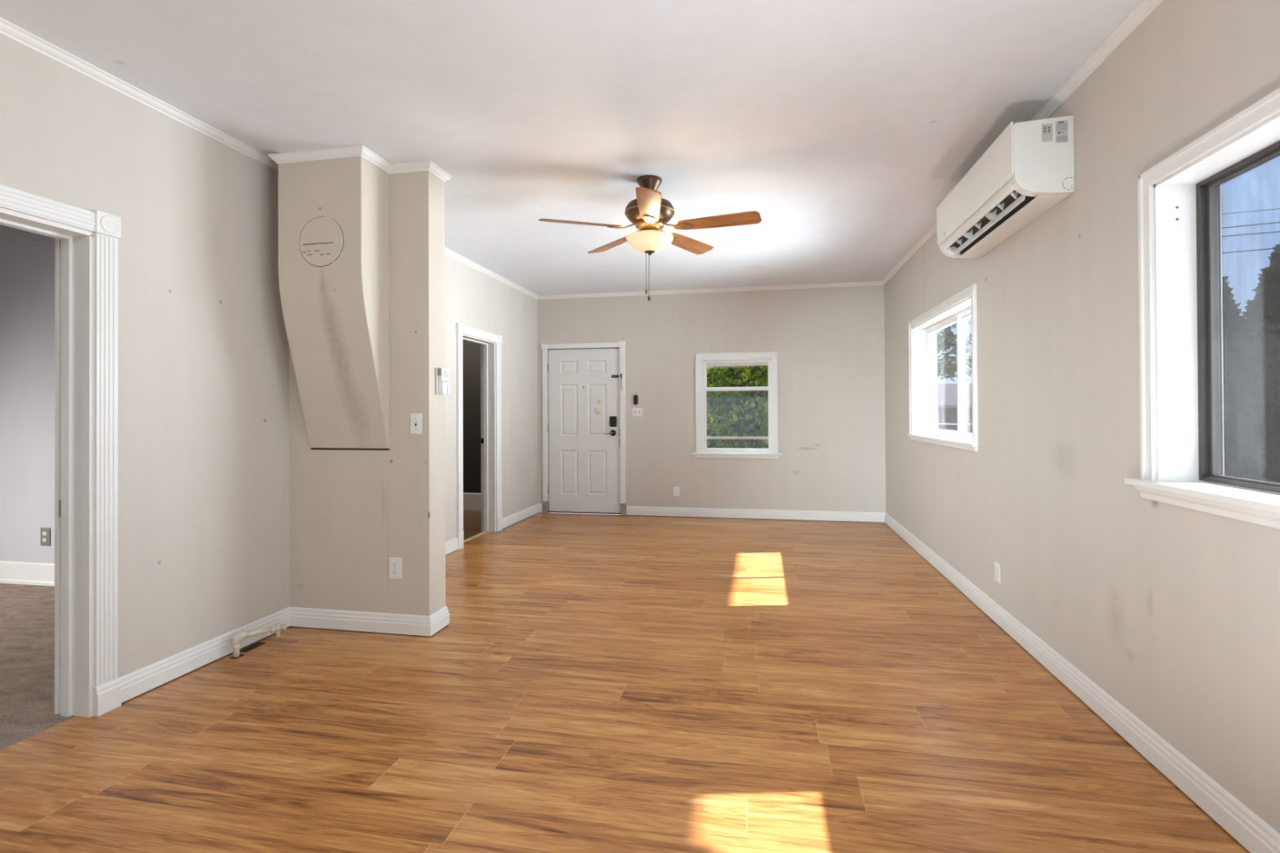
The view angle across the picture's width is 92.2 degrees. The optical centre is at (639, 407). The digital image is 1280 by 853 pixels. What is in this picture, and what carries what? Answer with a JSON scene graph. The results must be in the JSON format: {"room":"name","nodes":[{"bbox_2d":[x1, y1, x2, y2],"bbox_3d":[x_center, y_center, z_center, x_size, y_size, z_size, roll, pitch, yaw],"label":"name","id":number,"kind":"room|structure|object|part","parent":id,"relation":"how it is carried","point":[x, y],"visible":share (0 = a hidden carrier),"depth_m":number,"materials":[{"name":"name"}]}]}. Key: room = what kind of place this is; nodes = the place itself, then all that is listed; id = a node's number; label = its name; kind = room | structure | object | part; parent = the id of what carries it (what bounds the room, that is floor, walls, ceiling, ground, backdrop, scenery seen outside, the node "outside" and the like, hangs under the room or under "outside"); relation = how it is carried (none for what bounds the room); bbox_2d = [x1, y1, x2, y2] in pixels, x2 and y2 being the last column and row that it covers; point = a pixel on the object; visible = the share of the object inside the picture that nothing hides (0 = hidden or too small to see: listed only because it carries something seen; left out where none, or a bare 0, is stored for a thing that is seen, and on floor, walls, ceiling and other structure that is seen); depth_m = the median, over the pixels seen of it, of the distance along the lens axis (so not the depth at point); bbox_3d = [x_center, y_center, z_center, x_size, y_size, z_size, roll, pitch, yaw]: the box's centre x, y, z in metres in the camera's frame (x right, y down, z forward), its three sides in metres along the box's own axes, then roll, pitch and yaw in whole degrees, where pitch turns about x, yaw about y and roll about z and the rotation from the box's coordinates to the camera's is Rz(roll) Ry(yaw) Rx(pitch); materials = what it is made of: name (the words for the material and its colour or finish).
{"room":"empty living room","nodes":[
{"label":"empty living room","id":0,"kind":"room"},
{"bbox_2d":[0,224,54,564],"bbox_3d":[-3.783,-0.075,4.363,3.493,2.680,0.100,0,0,11],"label":"wall","id":1,"kind":"structure","parent":0,"point":[27,259],"depth_m":4.44,"materials":[{"name":"paint"}]},
{"bbox_2d":[0,560,54,586],"bbox_3d":[-3.788,1.187,4.297,3.493,0.155,0.018,0,0,11],"label":"baseboard","id":2,"kind":"structure","parent":1,"relation":"attached to","point":[11,572],"depth_m":4.41,"materials":[{"name":"white paint"}]},
{"bbox_2d":[40,527,50,546],"bbox_3d":[-4.246,0.922,4.394,0.085,0.130,0.009,0,0,11],"label":"power outlet","id":3,"kind":"object","parent":1,"relation":"attached to","point":[45,532],"visible":1,"depth_m":4.39,"materials":[{"name":"grey metal"}]},
{"bbox_2d":[0,33,537,677],"bbox_3d":[-2.176,-0.061,3.091,0.150,2.620,9.225,0,0,11],"label":"wall","id":4,"kind":"structure","parent":0,"point":[203,536],"depth_m":2.94,"materials":[{"name":"paint"}]},
{"bbox_2d":[0,184,121,717],"bbox_3d":[-2.373,0.221,2.041,0.202,2.045,1.130,0,0,11],"label":"door frame","id":5,"kind":"structure","parent":4,"relation":"in","point":[87,684],"depth_m":2.49,"materials":[{"name":"white paint"}]},
{"bbox_3d":[-2.304,-0.753,2.021,0.022,0.078,0.968,0,0,11],"label":"head casing","id":6,"kind":"part","parent":5,"relation":"part of","materials":[{"name":"white paint"}]},
{"bbox_3d":[-2.466,0.229,2.049,0.018,2.030,1.110,0,0,11],"label":"bedroom casing","id":7,"kind":"part","parent":5,"relation":"part of","materials":[{"name":"white paint"}]},
{"bbox_3d":[-2.349,0.411,2.502,0.026,0.070,0.004,0,0,11],"label":"strike plate","id":8,"kind":"part","parent":5,"relation":"part of","materials":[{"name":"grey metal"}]},
{"bbox_3d":[-2.197,0.211,2.533,0.022,1.840,0.085,0,0,11],"label":"casing","id":9,"kind":"part","parent":5,"relation":"part of","materials":[{"name":"white paint"}]},
{"bbox_2d":[0,17,278,171],"bbox_3d":[-2.493,-1.362,1.047,0.034,0.040,5.077,0,0,11],"label":"crown molding","id":10,"kind":"structure","parent":4,"relation":"attached to","point":[7,28],"depth_m":2.60,"materials":[{"name":"white paint"}]},
{"bbox_2d":[119,606,289,703],"bbox_3d":[-2.093,1.194,3.047,0.016,0.110,0.970,0,0,11],"label":"baseboard","id":11,"kind":"structure","parent":4,"relation":"attached to","point":[134,684],"depth_m":2.90,"materials":[{"name":"white paint"}]},
{"bbox_2d":[445,537,457,555],"bbox_3d":[-1.792,1.202,4.576,0.016,0.110,1.800,0,0,11],"label":"baseboard","id":12,"kind":"structure","parent":4,"relation":"attached to","point":[451,545],"depth_m":5.34,"materials":[{"name":"white paint"}]},
{"bbox_2d":[456,323,502,550],"bbox_3d":[-1.601,0.259,5.935,0.178,2.014,0.940,0,0,11],"label":"door frame","id":13,"kind":"structure","parent":4,"relation":"in","point":[491,517],"depth_m":6.26,"materials":[{"name":"white paint"}]},
{"bbox_3d":[-1.612,0.222,5.510,0.020,1.780,0.082,0,0,11],"label":"casing","id":14,"kind":"part","parent":13,"relation":"part of","materials":[{"name":"white paint"}]},
{"bbox_3d":[-1.532,-0.706,5.926,0.028,0.084,0.940,0,0,11],"label":"head casing","id":15,"kind":"part","parent":13,"relation":"part of","materials":[{"name":"white paint"}]},
{"bbox_3d":[-1.453,0.226,6.317,0.020,1.780,0.112,0,0,11],"label":"casing","id":16,"kind":"part","parent":13,"relation":"part of","materials":[{"name":"white paint"}]},
{"bbox_2d":[444,247,538,299],"bbox_3d":[-1.600,-1.338,5.583,0.034,0.040,3.825,0,0,11],"label":"crown molding","id":17,"kind":"structure","parent":4,"relation":"attached to","point":[447,251],"depth_m":6.07,"materials":[{"name":"white paint"}]},
{"bbox_2d":[502,503,542,528],"bbox_3d":[-1.313,1.214,6.907,0.057,0.110,1.090,0,0,11],"label":"baseboard","id":18,"kind":"structure","parent":4,"relation":"attached to","point":[512,519],"depth_m":6.91,"materials":[{"name":"white paint"}]},
{"bbox_2d":[288,170,445,616],"bbox_3d":[-1.566,-0.061,3.533,0.877,2.620,0.173,0,0,11],"label":"wall partition","id":19,"kind":"structure","parent":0,"point":[351,511],"depth_m":3.41,"materials":[{"name":"paint"}]},
{"bbox_2d":[278,155,389,449],"bbox_3d":[-1.656,-0.568,3.337,0.496,1.608,0.252,0,0,11],"label":"chase","id":20,"kind":"object","parent":19,"relation":"attached to","point":[334,214],"visible":0.99,"depth_m":3.27,"materials":[{"name":"paint"}]},
{"bbox_2d":[267,145,452,182],"bbox_3d":[-1.580,-1.317,3.417,0.909,0.042,0.482,0,0,11],"label":"crown molding","id":21,"kind":"structure","parent":19,"relation":"attached to","point":[360,150],"depth_m":3.24,"materials":[{"name":"white paint"}]},
{"bbox_2d":[289,606,449,636],"bbox_3d":[-1.553,1.194,3.523,0.893,0.110,0.205,0,0,11],"label":"baseboard","id":22,"kind":"structure","parent":19,"relation":"attached to","point":[300,617],"depth_m":3.42,"materials":[{"name":"white paint"}]},
{"bbox_2d":[388,557,401,579],"bbox_3d":[-1.349,0.885,3.392,0.078,0.118,0.009,0,0,11],"label":"power outlet","id":23,"kind":"object","parent":19,"relation":"attached to","point":[394,563],"visible":1,"depth_m":3.39,"materials":[{"name":"white plastic"}]},
{"bbox_2d":[391,569,397,574],"bbox_3d":[-1.350,0.907,3.390,0.034,0.025,0.004,0,0,11],"label":"receptacle","id":24,"kind":"object","parent":23,"relation":"attached to","point":[393,571],"depth_m":3.39,"materials":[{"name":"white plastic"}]},
{"bbox_2d":[391,561,397,566],"bbox_3d":[-1.350,0.863,3.391,0.034,0.025,0.004,0,0,11],"label":"receptacle","id":25,"kind":"object","parent":23,"relation":"attached to","point":[393,563],"depth_m":3.39,"materials":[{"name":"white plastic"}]},
{"bbox_2d":[410,413,422,434],"bbox_3d":[-1.228,0.088,3.368,0.070,0.114,0.018,0,0,11],"label":"light switch","id":26,"kind":"object","parent":19,"relation":"attached to","point":[415,418],"visible":1,"depth_m":3.37,"materials":[{"name":"white plastic"}]},
{"bbox_2d":[435,367,449,395],"bbox_3d":[-1.110,-0.147,3.470,0.044,0.153,0.090,0,0,11],"label":"thermostat","id":27,"kind":"object","parent":19,"relation":"attached to","point":[442,388],"visible":1,"depth_m":3.44,"materials":[{"name":"white plastic"}]},
{"bbox_2d":[437,368,441,375],"bbox_3d":[-1.119,-0.199,3.432,0.019,0.040,0.008,0,0,11],"label":"vent","id":28,"kind":"object","parent":27,"relation":"attached to","point":[439,370],"depth_m":3.43,"materials":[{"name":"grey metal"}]},
{"bbox_2d":[462,339,480,493],"bbox_3d":[-2.639,0.021,6.288,1.993,2.500,3.120,0,0,11],"label":"wall","id":29,"kind":"structure","parent":0,"point":[471,350],"depth_m":7.67,"materials":[{"name":"paint"}]},
{"bbox_2d":[462,493,480,511],"bbox_3d":[-2.304,1.171,7.695,1.893,0.215,0.018,0,0,11],"label":"baseboard","id":30,"kind":"structure","parent":29,"relation":"attached to","point":[471,501],"depth_m":7.64,"materials":[{"name":"white paint"}]},
{"bbox_2d":[0,0,1142,295],"bbox_3d":[-0.138,-1.415,2.672,4.328,0.136,9.375,0,0,11],"label":"ceiling","id":31,"kind":"structure","parent":0,"point":[846,125],"depth_m":2.74,"materials":[{"name":"paint"}]},
{"bbox_2d":[537,174,761,301],"bbox_3d":[0.082,-1.007,3.689,1.269,0.741,1.274,0,0,11],"label":"ceiling fan","id":32,"kind":"object","parent":31,"relation":"hanging from","point":[649,212],"visible":1,"depth_m":3.63,"materials":[{"name":"brown wood"}]},
{"bbox_3d":[-0.348,-1.078,3.597,0.480,0.036,0.132,0,0,-17],"label":"blade","id":33,"kind":"part","parent":32,"relation":"part of","materials":[{"name":"brown wood"}]},
{"bbox_3d":[-0.182,-1.076,4.068,0.132,0.036,0.480,0,0,-35],"label":"blade","id":34,"kind":"part","parent":32,"relation":"part of","materials":[{"name":"brown wood"}]},
{"bbox_3d":[0.037,-0.828,3.691,0.003,0.262,0.003,0,0,11],"label":"pull chain","id":35,"kind":"part","parent":32,"relation":"part of","materials":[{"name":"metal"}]},
{"bbox_3d":[0.048,-1.082,3.293,0.132,0.036,0.480,0,0,1],"label":"blade","id":36,"kind":"part","parent":32,"relation":"part of","materials":[{"name":"brown wood"}]},
{"bbox_3d":[0.059,-0.984,3.718,0.288,0.090,0.288,0,0,11],"label":"lamp shade","id":37,"kind":"part","parent":32,"relation":"part of","materials":[{"name":"beige glass"}]},
{"bbox_3d":[0.317,-1.078,4.056,0.132,0.036,0.480,-1,0,37],"label":"blade","id":38,"kind":"part","parent":32,"relation":"part of","materials":[{"name":"brown wood"}]},
{"bbox_3d":[0.460,-1.082,3.577,0.480,0.036,0.132,0,0,19],"label":"blade","id":39,"kind":"part","parent":32,"relation":"part of","materials":[{"name":"brown wood"}]},
{"bbox_2d":[0,510,1249,852],"bbox_3d":[-1.933,1.267,2.983,7.641,0.040,9.120,0,0,11],"label":"floor","id":40,"kind":"structure","parent":0,"point":[593,683],"depth_m":2.38,"materials":[{"name":"brown wood"}]},
{"bbox_2d":[240,642,266,652],"bbox_3d":[-2.019,1.248,3.209,0.045,0.002,0.130,0,0,11],"label":"notch","id":41,"kind":"object","parent":40,"relation":"on","point":[258,644],"visible":0.86,"depth_m":3.21,"materials":[{"name":"brown wood"}]},
{"bbox_2d":[229,622,286,658],"bbox_3d":[-1.962,1.185,3.165,0.060,0.132,0.260,-1,0,36],"label":"pipe","id":42,"kind":"object","parent":40,"relation":"on","point":[236,641],"visible":1,"depth_m":3.11,"materials":[{"name":"beige paint"}]},
{"bbox_3d":[-1.961,1.144,3.159,0.027,0.051,0.134,-1,0,39],"label":"arm","id":43,"kind":"part","parent":42,"relation":"part of","materials":[{"name":"beige paint"}]},
{"bbox_2d":[537,284,885,515],"bbox_3d":[0.724,-0.049,7.140,3.978,2.620,0.140,0,0,11],"label":"wall","id":44,"kind":"structure","parent":0,"point":[828,342],"depth_m":6.95,"materials":[{"name":"paint"}]},
{"bbox_2d":[541,341,626,515],"bbox_3d":[-0.671,0.245,7.350,1.038,2.048,0.108,0,0,11],"label":"door","id":45,"kind":"structure","parent":44,"relation":"in","point":[584,451],"depth_m":7.35,"materials":[{"name":"white paint"}]},
{"bbox_3d":[-1.141,0.209,7.457,0.060,1.845,0.076,0,0,11],"label":"casing","id":46,"kind":"part","parent":45,"relation":"part of","materials":[{"name":"white paint"}]},
{"bbox_3d":[-0.674,-0.743,7.366,1.038,0.073,0.084,0,0,11],"label":"head casing","id":47,"kind":"part","parent":45,"relation":"part of","materials":[{"name":"white paint"}]},
{"bbox_2d":[594,408,599,413],"bbox_3d":[-0.507,0.042,7.325,0.075,0.072,0.002,0,0,11],"label":"scrap","id":48,"kind":"object","parent":45,"relation":"attached to","point":[596,411],"visible":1,"depth_m":7.33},
{"bbox_3d":[-0.197,0.203,7.271,0.067,1.845,0.076,0,0,11],"label":"casing","id":49,"kind":"part","parent":45,"relation":"part of","materials":[{"name":"white paint"}]},
{"bbox_2d":[633,395,638,404],"bbox_3d":[-0.050,-0.092,7.210,0.052,0.118,0.022,0,0,11],"label":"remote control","id":50,"kind":"object","parent":44,"relation":"attached to","point":[635,397],"visible":1,"depth_m":7.20,"materials":[{"name":"black plastic"}]},
{"bbox_2d":[631,408,642,416],"bbox_3d":[-0.033,0.053,7.208,0.124,0.100,0.018,0,0,11],"label":"light switch","id":51,"kind":"object","parent":44,"relation":"attached to","point":[635,411],"visible":1,"depth_m":7.21,"materials":[{"name":"white plastic"}]},
{"bbox_2d":[673,486,679,496],"bbox_3d":[0.422,0.970,7.118,0.070,0.110,0.009,0,0,11],"label":"power outlet","id":52,"kind":"object","parent":44,"relation":"attached to","point":[676,489],"visible":1,"depth_m":7.12,"materials":[{"name":"white plastic"}]},
{"bbox_2d":[537,280,884,299],"bbox_3d":[0.701,-1.339,7.063,3.978,0.040,0.034,0,0,11],"label":"crown molding","id":53,"kind":"structure","parent":44,"relation":"attached to","point":[879,282],"depth_m":7.03,"materials":[{"name":"white paint"}]},
{"bbox_2d":[692,351,782,458],"bbox_3d":[1.102,-0.025,7.037,1.005,1.198,0.195,0,0,11],"label":"window","id":54,"kind":"structure","parent":44,"relation":"in","point":[703,361],"depth_m":7.02,"materials":[{"name":"white paint"}]},
{"bbox_3d":[1.094,0.525,6.980,1.005,0.024,0.085,0,0,11],"label":"sill","id":55,"kind":"part","parent":54,"relation":"part of","materials":[{"name":"white paint"}]},
{"bbox_3d":[1.109,0.137,7.032,0.770,0.746,0.030,0,0,11],"label":"sash","id":56,"kind":"part","parent":54,"relation":"part of","materials":[{"name":"white paint"}]},
{"bbox_3d":[1.114,-0.368,7.070,0.770,0.353,0.030,0,0,11],"label":"sash","id":57,"kind":"part","parent":54,"relation":"part of","materials":[{"name":"white paint"}]},
{"bbox_3d":[1.125,0.349,7.107,0.790,0.030,0.025,0,0,11],"label":"storm rail","id":58,"kind":"part","parent":54,"relation":"part of","materials":[{"name":"beige wood"}]},
{"bbox_2d":[626,506,885,522],"bbox_3d":[1.255,1.202,6.949,2.876,0.110,0.016,0,0,11],"label":"baseboard","id":59,"kind":"structure","parent":44,"relation":"attached to","point":[773,514],"depth_m":6.93,"materials":[{"name":"white paint"}]},
{"bbox_2d":[884,0,1279,834],"bbox_3d":[1.893,-0.085,2.291,0.190,2.620,9.225,0,0,11],"label":"wall","id":60,"kind":"structure","parent":0,"point":[1172,611],"depth_m":2.39,"materials":[{"name":"paint"}]},
{"bbox_2d":[907,284,977,451],"bbox_3d":[2.339,-0.244,4.650,0.225,1.044,1.715,0,0,11],"label":"window","id":61,"kind":"structure","parent":60,"relation":"in","point":[943,348],"depth_m":4.81,"materials":[{"name":"white paint"}]},
{"bbox_3d":[2.321,0.240,4.651,0.185,0.022,1.715,0,0,11],"label":"sill","id":62,"kind":"part","parent":61,"relation":"part of","materials":[{"name":"white paint"}]},
{"bbox_3d":[2.448,-0.231,4.967,0.004,0.830,0.800,0,0,11],"label":"pane","id":63,"kind":"part","parent":61,"relation":"part of","materials":[{"name":"clear glass"}]},
{"bbox_3d":[2.448,-0.231,4.968,0.022,0.877,0.843,0,0,11],"label":"sash","id":64,"kind":"part","parent":61,"relation":"part of","materials":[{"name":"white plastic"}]},
{"bbox_3d":[2.394,-0.233,4.634,0.060,0.925,1.561,0,0,11],"label":"frame","id":65,"kind":"part","parent":61,"relation":"part of","materials":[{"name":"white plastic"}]},
{"bbox_3d":[2.330,-0.235,4.236,0.022,0.872,0.700,0,0,11],"label":"sash","id":66,"kind":"part","parent":61,"relation":"part of","materials":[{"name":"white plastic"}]},
{"bbox_3d":[2.331,-0.234,4.238,0.004,0.850,0.665,0,0,11],"label":"pane","id":67,"kind":"part","parent":61,"relation":"part of","materials":[{"name":"clear glass"}]},
{"bbox_2d":[995,561,1000,582],"bbox_3d":[2.038,0.938,3.510,0.009,0.108,0.075,0,0,11],"label":"power outlet","id":68,"kind":"object","parent":60,"relation":"attached to","point":[997,566],"visible":1,"depth_m":3.50,"materials":[{"name":"white plastic"}]},
{"bbox_2d":[936,115,1074,258],"bbox_3d":[1.850,-1.083,3.228,0.246,0.330,1.172,0,0,11],"label":"air conditioner","id":69,"kind":"object","parent":60,"relation":"attached to","point":[1028,170],"visible":1,"depth_m":2.84,"materials":[{"name":"white plastic"}]},
{"bbox_3d":[1.735,-1.123,3.252,0.010,0.239,1.164,0,0,11],"label":"panel","id":70,"kind":"part","parent":69,"relation":"part of","materials":[{"name":"white plastic"}]},
{"bbox_2d":[881,0,1163,284],"bbox_3d":[1.763,-1.374,2.247,0.034,0.040,9.075,0,0,11],"label":"crown molding","id":71,"kind":"structure","parent":60,"relation":"attached to","point":[1144,7],"depth_m":2.48,"materials":[{"name":"white paint"}]},
{"bbox_2d":[884,512,1279,852],"bbox_3d":[1.784,1.171,2.229,0.016,0.110,9.075,0,0,11],"label":"baseboard","id":72,"kind":"structure","parent":60,"relation":"attached to","point":[1251,832],"depth_m":2.23,"materials":[{"name":"white paint"}]},
{"bbox_2d":[1124,87,1279,528],"bbox_3d":[1.668,-0.253,1.281,0.240,1.128,1.835,0,0,11],"label":"window","id":73,"kind":"structure","parent":60,"relation":"in","point":[1209,230],"depth_m":1.99,"materials":[{"name":"white paint"}]},
{"bbox_3d":[1.641,0.255,1.283,0.180,0.024,1.835,0,0,11],"label":"sill","id":74,"kind":"part","parent":73,"relation":"part of","materials":[{"name":"white paint"}]},
{"bbox_3d":[1.741,-0.258,1.261,0.060,0.994,1.625,0,0,11],"label":"frame","id":75,"kind":"part","parent":73,"relation":"part of","materials":[{"name":"metal"}]},
{"bbox_3d":[1.743,-0.258,1.261,0.025,0.970,1.593,0,0,11],"label":"sash","id":76,"kind":"part","parent":73,"relation":"part of","materials":[{"name":"metal"}]},
{"bbox_3d":[1.743,-0.257,1.261,0.004,0.964,1.575,0,0,11],"label":"pane","id":77,"kind":"part","parent":73,"relation":"part of","materials":[{"name":"clear glass"}]},
{"label":"outside","id":78,"kind":"structure","parent":0,"visible":0},
{"bbox_3d":[29.156,1.834,23.809,72.000,0.100,82.000,0,0,11],"label":"ground","id":79,"kind":"structure","parent":78,"visible":0},
{"bbox_2d":[706,365,734,448],"bbox_3d":[0.957,-0.196,9.732,1.417,4.144,1.384,0,0,11],"label":"shrub","id":80,"kind":"object","parent":79,"relation":"on","point":[715,414],"visible":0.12,"depth_m":9.31,"materials":[{"name":"green plant"}]},
{"bbox_2d":[720,364,768,448],"bbox_3d":[1.724,-0.300,9.817,1.453,4.352,1.488,0,0,4],"label":"shrub","id":81,"kind":"object","parent":79,"relation":"on","point":[745,405],"visible":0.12,"depth_m":9.33,"materials":[{"name":"green plant"}]},
{"bbox_2d":[755,364,768,448],"bbox_3d":[2.335,-0.144,9.382,1.374,4.020,1.342,0,0,-32],"label":"shrub","id":82,"kind":"object","parent":79,"relation":"on","point":[765,444],"visible":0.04,"depth_m":9.20,"materials":[{"name":"green plant"}]}
]}

